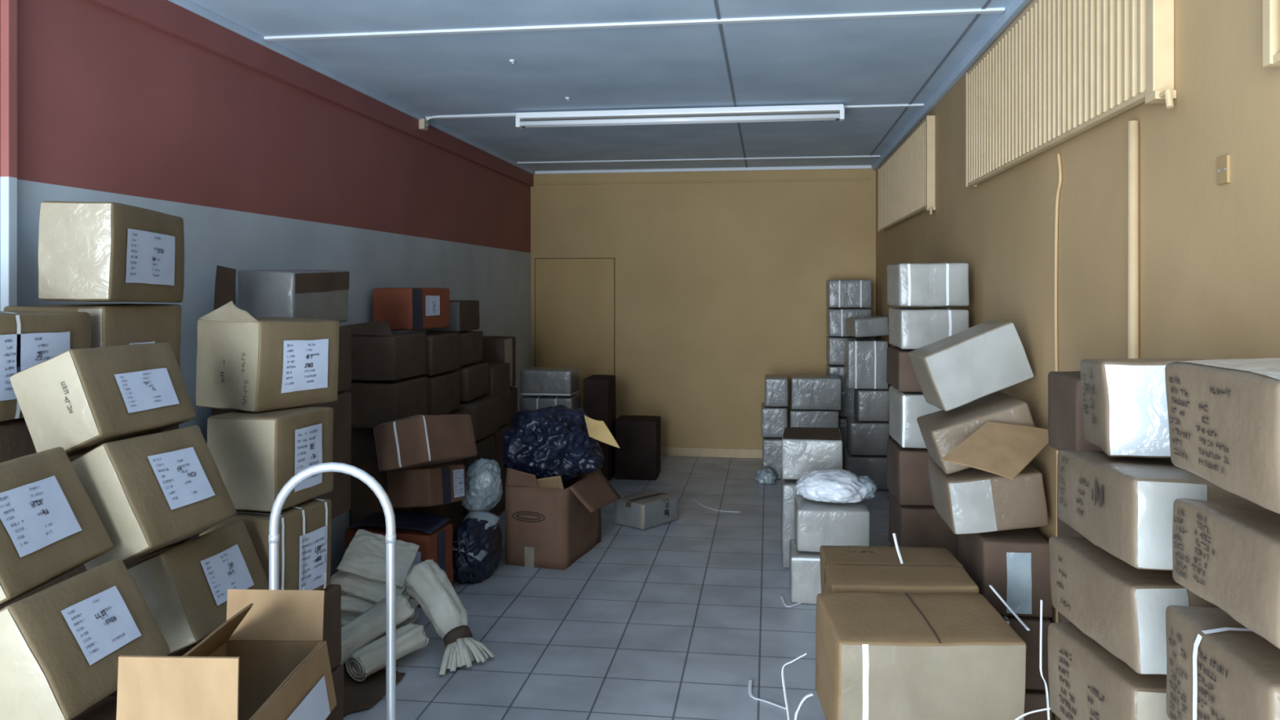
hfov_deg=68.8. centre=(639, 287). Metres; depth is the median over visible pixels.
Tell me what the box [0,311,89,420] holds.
carton
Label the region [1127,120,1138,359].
conduit pipe
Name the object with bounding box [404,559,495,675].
bundle
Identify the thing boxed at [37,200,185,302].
carton
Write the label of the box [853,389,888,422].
carton
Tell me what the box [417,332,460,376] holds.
carton
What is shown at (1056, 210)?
wire
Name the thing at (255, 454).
carton
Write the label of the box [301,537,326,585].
print
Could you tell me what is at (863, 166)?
trim
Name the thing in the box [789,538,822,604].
carton
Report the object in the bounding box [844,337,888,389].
carton
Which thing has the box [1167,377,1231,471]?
print
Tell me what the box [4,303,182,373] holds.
carton
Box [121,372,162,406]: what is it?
print
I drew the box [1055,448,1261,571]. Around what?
carton
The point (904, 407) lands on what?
carton
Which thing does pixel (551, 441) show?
garbage bag
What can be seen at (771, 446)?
carton
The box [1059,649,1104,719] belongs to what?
print
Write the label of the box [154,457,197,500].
print
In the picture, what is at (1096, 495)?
print
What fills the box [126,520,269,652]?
carton
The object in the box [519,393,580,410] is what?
carton
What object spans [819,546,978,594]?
carton
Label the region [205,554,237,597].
print
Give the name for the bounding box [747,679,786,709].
strap
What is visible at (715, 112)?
lamp
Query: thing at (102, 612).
print
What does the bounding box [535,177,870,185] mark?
trim
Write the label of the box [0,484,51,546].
print
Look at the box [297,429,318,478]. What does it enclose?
print
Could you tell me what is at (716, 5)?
trim
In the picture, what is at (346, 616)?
woven sack
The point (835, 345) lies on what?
carton
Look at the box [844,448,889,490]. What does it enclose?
carton
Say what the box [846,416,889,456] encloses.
carton
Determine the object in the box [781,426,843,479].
carton
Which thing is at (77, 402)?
carton
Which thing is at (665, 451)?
baseboard
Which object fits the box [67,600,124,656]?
print
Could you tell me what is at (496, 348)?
carton
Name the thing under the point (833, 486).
plastic bag
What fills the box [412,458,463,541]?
carton
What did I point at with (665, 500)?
print
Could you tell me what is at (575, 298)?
door
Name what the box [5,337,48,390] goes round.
print
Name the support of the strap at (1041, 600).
hanging from the carton at (880, 656)
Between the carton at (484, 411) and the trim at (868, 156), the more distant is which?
the trim at (868, 156)
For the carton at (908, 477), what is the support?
on the carton at (913, 526)
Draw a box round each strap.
[693,498,740,512]
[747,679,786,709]
[779,595,800,607]
[781,652,807,719]
[794,693,813,719]
[893,533,903,563]
[988,584,1030,631]
[1014,707,1050,719]
[1039,599,1049,719]
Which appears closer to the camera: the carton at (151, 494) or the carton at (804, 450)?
the carton at (151, 494)
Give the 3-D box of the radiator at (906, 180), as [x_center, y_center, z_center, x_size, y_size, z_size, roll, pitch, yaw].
[1.904,-0.726,6.800,0.049,0.597,2.608,0,0,8]
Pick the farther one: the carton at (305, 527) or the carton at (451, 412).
the carton at (451, 412)
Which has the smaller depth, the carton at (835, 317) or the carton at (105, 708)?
the carton at (105, 708)
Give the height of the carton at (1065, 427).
0.215 m
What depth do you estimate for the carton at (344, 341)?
4.19 m
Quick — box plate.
[1217,155,1230,185]
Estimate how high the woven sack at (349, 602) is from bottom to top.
0.138 m
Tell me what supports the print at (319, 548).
attached to the carton at (305, 527)
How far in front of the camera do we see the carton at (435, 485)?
4.95 m
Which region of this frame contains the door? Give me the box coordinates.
[534,257,615,409]
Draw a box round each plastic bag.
[461,457,502,511]
[795,468,877,502]
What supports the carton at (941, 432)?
on the carton at (1001, 491)
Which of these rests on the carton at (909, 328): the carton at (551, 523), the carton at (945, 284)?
the carton at (945, 284)
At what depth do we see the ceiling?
4.75 m
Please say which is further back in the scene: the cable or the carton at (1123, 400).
the cable
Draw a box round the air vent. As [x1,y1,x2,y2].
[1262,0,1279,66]
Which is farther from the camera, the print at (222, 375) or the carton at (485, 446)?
the carton at (485, 446)
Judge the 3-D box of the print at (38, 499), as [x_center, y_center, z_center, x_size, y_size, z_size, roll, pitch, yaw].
[-1.339,0.490,2.083,0.002,0.036,0.036,-28,0,4]
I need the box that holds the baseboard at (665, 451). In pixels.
[661,446,762,458]
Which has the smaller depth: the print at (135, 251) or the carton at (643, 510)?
the print at (135, 251)
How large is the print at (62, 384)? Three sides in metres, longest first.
0.083 x 0.018 x 0.002 m
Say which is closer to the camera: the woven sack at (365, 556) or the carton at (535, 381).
the woven sack at (365, 556)
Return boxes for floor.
[342,456,891,719]
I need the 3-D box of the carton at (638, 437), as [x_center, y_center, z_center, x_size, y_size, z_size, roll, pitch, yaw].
[-0.015,1.366,8.002,0.355,0.495,0.345,0,0,8]
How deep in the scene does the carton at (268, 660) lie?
2.07 m
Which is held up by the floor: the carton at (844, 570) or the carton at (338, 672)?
the carton at (338, 672)
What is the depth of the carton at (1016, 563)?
3.16 m
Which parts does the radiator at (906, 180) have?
frame, rail, rail, frame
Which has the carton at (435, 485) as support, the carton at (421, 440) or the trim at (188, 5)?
the carton at (421, 440)
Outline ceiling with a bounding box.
[189,0,1013,171]
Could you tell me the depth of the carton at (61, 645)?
1.97 m
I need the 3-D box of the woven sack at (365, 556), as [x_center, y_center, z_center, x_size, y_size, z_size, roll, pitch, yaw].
[-1.232,1.278,4.421,0.333,0.214,0.222,0,0,0]
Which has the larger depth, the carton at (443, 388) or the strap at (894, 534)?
the carton at (443, 388)
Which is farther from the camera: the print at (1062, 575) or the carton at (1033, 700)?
the carton at (1033, 700)
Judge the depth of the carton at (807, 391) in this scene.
7.83 m
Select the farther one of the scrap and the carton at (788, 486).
the scrap
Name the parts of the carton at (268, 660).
panel, panel, panel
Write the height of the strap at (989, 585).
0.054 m
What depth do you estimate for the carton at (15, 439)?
2.45 m
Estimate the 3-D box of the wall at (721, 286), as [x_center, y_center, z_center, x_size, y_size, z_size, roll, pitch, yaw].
[0.569,0.242,8.980,3.292,2.748,0.120,0,0,8]
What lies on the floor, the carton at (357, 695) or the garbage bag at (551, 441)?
the carton at (357, 695)
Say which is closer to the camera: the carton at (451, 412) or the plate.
the plate
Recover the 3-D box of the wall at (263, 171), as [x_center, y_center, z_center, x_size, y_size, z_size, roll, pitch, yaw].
[-1.778,0.242,4.452,0.120,2.748,9.733,0,0,8]
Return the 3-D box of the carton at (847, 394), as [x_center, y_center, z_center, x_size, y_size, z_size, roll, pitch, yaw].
[1.887,0.928,8.471,0.375,0.450,0.395,0,0,8]
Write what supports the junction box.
attached to the wall at (263, 171)
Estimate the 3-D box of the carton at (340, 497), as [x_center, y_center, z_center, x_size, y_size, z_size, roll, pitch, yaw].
[-1.524,0.743,4.021,0.355,0.540,0.545,0,0,8]
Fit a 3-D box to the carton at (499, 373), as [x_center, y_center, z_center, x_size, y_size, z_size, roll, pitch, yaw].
[-1.182,0.783,6.750,0.385,0.450,0.445,0,0,8]
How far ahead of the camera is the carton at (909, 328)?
4.41 m
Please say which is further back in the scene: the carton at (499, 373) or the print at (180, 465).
the carton at (499, 373)
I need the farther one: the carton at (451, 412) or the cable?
the cable
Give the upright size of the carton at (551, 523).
0.569 m
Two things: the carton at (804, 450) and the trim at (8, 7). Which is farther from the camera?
the carton at (804, 450)
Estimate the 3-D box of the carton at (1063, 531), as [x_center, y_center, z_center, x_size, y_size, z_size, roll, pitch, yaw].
[1.225,0.736,2.486,0.140,0.555,0.295,0,0,8]
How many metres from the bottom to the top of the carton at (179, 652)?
0.600 m
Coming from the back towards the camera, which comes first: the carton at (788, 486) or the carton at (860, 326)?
the carton at (860, 326)
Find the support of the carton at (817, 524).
on the carton at (805, 573)
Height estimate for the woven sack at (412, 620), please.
0.063 m
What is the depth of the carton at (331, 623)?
3.20 m
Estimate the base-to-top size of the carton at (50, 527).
0.332 m
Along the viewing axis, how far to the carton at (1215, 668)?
1.30 m
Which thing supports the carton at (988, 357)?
on the carton at (941, 432)
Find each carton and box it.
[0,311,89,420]
[0,416,179,462]
[0,448,112,606]
[0,546,173,610]
[0,557,171,719]
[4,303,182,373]
[11,342,197,457]
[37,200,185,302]
[69,425,237,571]
[71,695,117,719]
[109,633,209,695]
[115,589,337,719]
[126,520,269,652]
[195,300,339,412]
[200,497,331,590]
[207,405,333,511]
[212,391,351,518]
[213,265,349,322]
[322,583,340,670]
[325,665,344,719]
[337,328,351,391]
[339,320,426,381]
[342,377,427,428]
[342,663,405,717]
[344,524,452,606]
[351,427,413,526]
[371,288,450,330]
[373,413,476,471]
[386,463,466,507]
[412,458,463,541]
[413,371,460,415]
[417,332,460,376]
[426,300,479,332]
[426,330,483,366]
[445,411,469,414]
[451,363,488,401]
[453,396,500,441]
[462,434,494,519]
[475,362,510,427]
[479,335,515,387]
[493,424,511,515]
[504,467,621,569]
[506,387,517,424]
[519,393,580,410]
[520,366,578,396]
[582,374,615,480]
[614,415,661,479]
[614,490,678,529]
[760,402,787,437]
[762,437,782,479]
[764,374,787,407]
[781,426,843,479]
[781,471,799,568]
[789,404,838,427]
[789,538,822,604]
[790,373,841,410]
[794,493,870,551]
[815,592,1025,719]
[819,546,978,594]
[826,279,871,307]
[826,307,871,336]
[826,335,870,364]
[826,363,854,417]
[838,417,847,469]
[844,315,888,337]
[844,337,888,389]
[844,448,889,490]
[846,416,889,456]
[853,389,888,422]
[886,262,968,306]
[886,346,922,392]
[886,438,933,506]
[888,306,968,349]
[888,386,942,448]
[888,490,958,561]
[906,320,1034,411]
[915,391,1035,474]
[926,422,1048,533]
[958,527,1053,616]
[1000,614,1052,691]
[1022,690,1052,719]
[1048,371,1103,451]
[1050,625,1167,719]
[1051,536,1219,677]
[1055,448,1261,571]
[1057,521,1082,625]
[1081,358,1198,457]
[1162,608,1279,719]
[1164,358,1279,509]
[1171,496,1279,653]
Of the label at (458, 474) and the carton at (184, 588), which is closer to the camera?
the carton at (184, 588)
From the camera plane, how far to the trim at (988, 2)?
4.76 m
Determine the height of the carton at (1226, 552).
0.161 m
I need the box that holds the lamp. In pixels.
[515,103,844,128]
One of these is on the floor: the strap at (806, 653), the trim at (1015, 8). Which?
the strap at (806, 653)
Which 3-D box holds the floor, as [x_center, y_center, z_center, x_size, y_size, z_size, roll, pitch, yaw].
[-0.088,1.666,4.218,3.532,0.100,9.733,0,0,8]
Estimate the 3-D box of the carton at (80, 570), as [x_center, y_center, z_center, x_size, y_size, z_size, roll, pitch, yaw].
[-1.751,0.989,2.740,0.355,0.410,0.845,0,0,8]
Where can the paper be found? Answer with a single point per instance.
(598, 430)
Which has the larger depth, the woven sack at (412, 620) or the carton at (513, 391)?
the carton at (513, 391)
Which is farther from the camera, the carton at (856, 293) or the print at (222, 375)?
the carton at (856, 293)
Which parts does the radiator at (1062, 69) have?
frame, rail, rail, frame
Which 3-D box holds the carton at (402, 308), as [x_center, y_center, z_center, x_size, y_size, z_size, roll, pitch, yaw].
[-1.353,0.126,5.566,0.275,0.245,0.440,0,0,18]
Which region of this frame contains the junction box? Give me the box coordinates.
[418,118,429,130]
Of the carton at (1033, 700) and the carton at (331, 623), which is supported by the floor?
the carton at (1033, 700)
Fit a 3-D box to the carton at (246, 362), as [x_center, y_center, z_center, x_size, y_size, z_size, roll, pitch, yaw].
[-1.295,0.228,3.248,0.296,0.363,0.414,1,0,25]
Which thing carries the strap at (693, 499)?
on the floor
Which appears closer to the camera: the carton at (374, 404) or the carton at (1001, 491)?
the carton at (1001, 491)
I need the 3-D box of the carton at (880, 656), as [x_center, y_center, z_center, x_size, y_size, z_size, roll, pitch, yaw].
[0.805,1.120,2.751,0.520,0.341,0.378,0,0,0]
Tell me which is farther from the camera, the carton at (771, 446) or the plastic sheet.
the carton at (771, 446)
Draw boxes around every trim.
[0,0,17,311]
[89,0,533,186]
[168,0,534,174]
[263,7,1004,40]
[425,103,924,119]
[516,155,880,164]
[534,164,871,174]
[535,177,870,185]
[713,0,747,167]
[870,0,991,155]
[872,0,1031,170]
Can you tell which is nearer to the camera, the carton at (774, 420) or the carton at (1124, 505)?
the carton at (1124, 505)
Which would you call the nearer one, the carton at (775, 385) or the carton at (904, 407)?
the carton at (904, 407)
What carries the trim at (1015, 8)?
attached to the wall at (1209, 252)
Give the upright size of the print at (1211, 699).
0.139 m
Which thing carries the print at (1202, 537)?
attached to the carton at (1226, 552)
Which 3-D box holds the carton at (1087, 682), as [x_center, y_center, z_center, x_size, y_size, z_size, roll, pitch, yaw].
[1.051,0.821,1.853,0.339,0.204,0.375,0,0,0]
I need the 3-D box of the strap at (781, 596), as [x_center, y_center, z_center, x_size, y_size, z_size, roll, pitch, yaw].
[0.793,1.610,4.792,0.148,0.004,0.175,0,0,8]
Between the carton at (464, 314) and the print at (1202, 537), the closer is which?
the print at (1202, 537)
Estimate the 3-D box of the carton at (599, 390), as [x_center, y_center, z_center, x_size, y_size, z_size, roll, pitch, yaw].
[-0.339,1.186,7.921,0.215,0.855,0.395,0,0,8]
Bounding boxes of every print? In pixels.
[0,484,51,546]
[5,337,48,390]
[31,498,47,513]
[61,381,73,413]
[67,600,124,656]
[94,612,115,626]
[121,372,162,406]
[130,233,159,275]
[151,248,163,261]
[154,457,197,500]
[177,465,196,475]
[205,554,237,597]
[220,352,248,404]
[285,343,319,385]
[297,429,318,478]
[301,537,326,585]
[304,355,314,368]
[315,546,321,562]
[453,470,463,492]
[511,511,544,522]
[663,497,668,516]
[1056,559,1070,610]
[1057,457,1103,518]
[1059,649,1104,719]
[1081,370,1095,423]
[1166,631,1227,719]
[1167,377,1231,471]
[1172,508,1214,586]
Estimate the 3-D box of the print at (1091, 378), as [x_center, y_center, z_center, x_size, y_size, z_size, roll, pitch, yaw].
[0.969,0.235,2.020,0.001,0.110,0.198,-2,-4,19]
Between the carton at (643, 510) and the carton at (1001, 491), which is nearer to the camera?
the carton at (1001, 491)
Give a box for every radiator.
[877,115,935,231]
[964,0,1176,186]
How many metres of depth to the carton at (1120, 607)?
1.73 m
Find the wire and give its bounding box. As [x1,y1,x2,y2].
[1053,152,1062,625]
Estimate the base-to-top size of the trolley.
1.148 m
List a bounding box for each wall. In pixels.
[0,0,530,577]
[530,165,875,448]
[875,0,1279,719]
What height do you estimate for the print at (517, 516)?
0.062 m
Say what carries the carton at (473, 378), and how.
on the carton at (484, 411)
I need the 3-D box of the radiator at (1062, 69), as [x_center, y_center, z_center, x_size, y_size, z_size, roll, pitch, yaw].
[1.428,-0.726,3.352,0.049,0.597,2.288,0,0,8]
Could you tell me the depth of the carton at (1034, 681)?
3.15 m
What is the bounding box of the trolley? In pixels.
[268,462,396,719]
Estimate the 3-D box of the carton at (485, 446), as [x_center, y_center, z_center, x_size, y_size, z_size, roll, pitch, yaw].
[-1.233,1.306,6.202,0.435,0.615,0.445,0,0,8]
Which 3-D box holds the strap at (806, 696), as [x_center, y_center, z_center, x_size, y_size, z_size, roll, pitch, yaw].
[0.482,1.406,2.814,0.057,0.398,0.091,0,0,-6]
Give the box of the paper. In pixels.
[584,415,619,448]
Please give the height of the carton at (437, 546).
0.362 m
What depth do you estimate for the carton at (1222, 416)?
1.25 m
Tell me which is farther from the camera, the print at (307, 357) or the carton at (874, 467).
the carton at (874, 467)
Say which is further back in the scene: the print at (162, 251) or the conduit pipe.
the print at (162, 251)
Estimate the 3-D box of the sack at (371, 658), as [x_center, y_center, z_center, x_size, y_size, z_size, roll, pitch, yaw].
[-1.060,1.533,3.929,0.135,0.143,0.352,0,0,33]
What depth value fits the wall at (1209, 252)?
2.49 m
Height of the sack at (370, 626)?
0.244 m
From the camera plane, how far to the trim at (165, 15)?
4.45 m
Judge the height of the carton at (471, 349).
0.210 m
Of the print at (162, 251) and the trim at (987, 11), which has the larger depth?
the trim at (987, 11)
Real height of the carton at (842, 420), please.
0.450 m
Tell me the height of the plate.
0.060 m
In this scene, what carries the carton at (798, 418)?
on the carton
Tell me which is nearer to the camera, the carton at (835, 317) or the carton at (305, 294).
the carton at (305, 294)
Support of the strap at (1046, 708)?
attached to the carton
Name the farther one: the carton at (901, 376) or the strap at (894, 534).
the carton at (901, 376)
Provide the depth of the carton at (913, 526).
4.41 m
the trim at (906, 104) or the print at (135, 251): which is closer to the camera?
the print at (135, 251)
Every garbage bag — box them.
[452,511,502,584]
[502,404,604,483]
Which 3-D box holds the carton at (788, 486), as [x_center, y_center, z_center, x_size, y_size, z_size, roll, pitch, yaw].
[1.020,1.369,5.558,0.355,0.489,0.453,0,0,8]
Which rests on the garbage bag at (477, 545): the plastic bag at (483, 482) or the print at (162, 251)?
the plastic bag at (483, 482)
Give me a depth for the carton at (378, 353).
4.95 m
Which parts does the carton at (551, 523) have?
panel, panel, panel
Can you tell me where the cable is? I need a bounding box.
[426,112,515,120]
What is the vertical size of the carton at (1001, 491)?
0.394 m
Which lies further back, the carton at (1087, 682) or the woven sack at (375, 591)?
the woven sack at (375, 591)
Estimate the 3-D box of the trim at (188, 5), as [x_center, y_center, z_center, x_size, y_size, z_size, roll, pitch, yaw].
[-1.705,-1.115,4.381,0.045,0.033,9.612,0,0,8]
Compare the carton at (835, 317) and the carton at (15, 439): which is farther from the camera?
the carton at (835, 317)
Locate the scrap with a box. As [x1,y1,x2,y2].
[755,466,777,484]
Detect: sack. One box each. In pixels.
[330,564,415,603]
[337,528,419,587]
[337,593,414,665]
[339,588,410,613]
[340,598,418,625]
[340,612,418,635]
[346,622,428,681]
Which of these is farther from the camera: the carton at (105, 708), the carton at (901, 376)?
the carton at (901, 376)
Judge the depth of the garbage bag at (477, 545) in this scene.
5.10 m
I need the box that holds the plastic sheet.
[347,510,450,534]
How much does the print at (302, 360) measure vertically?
0.137 m

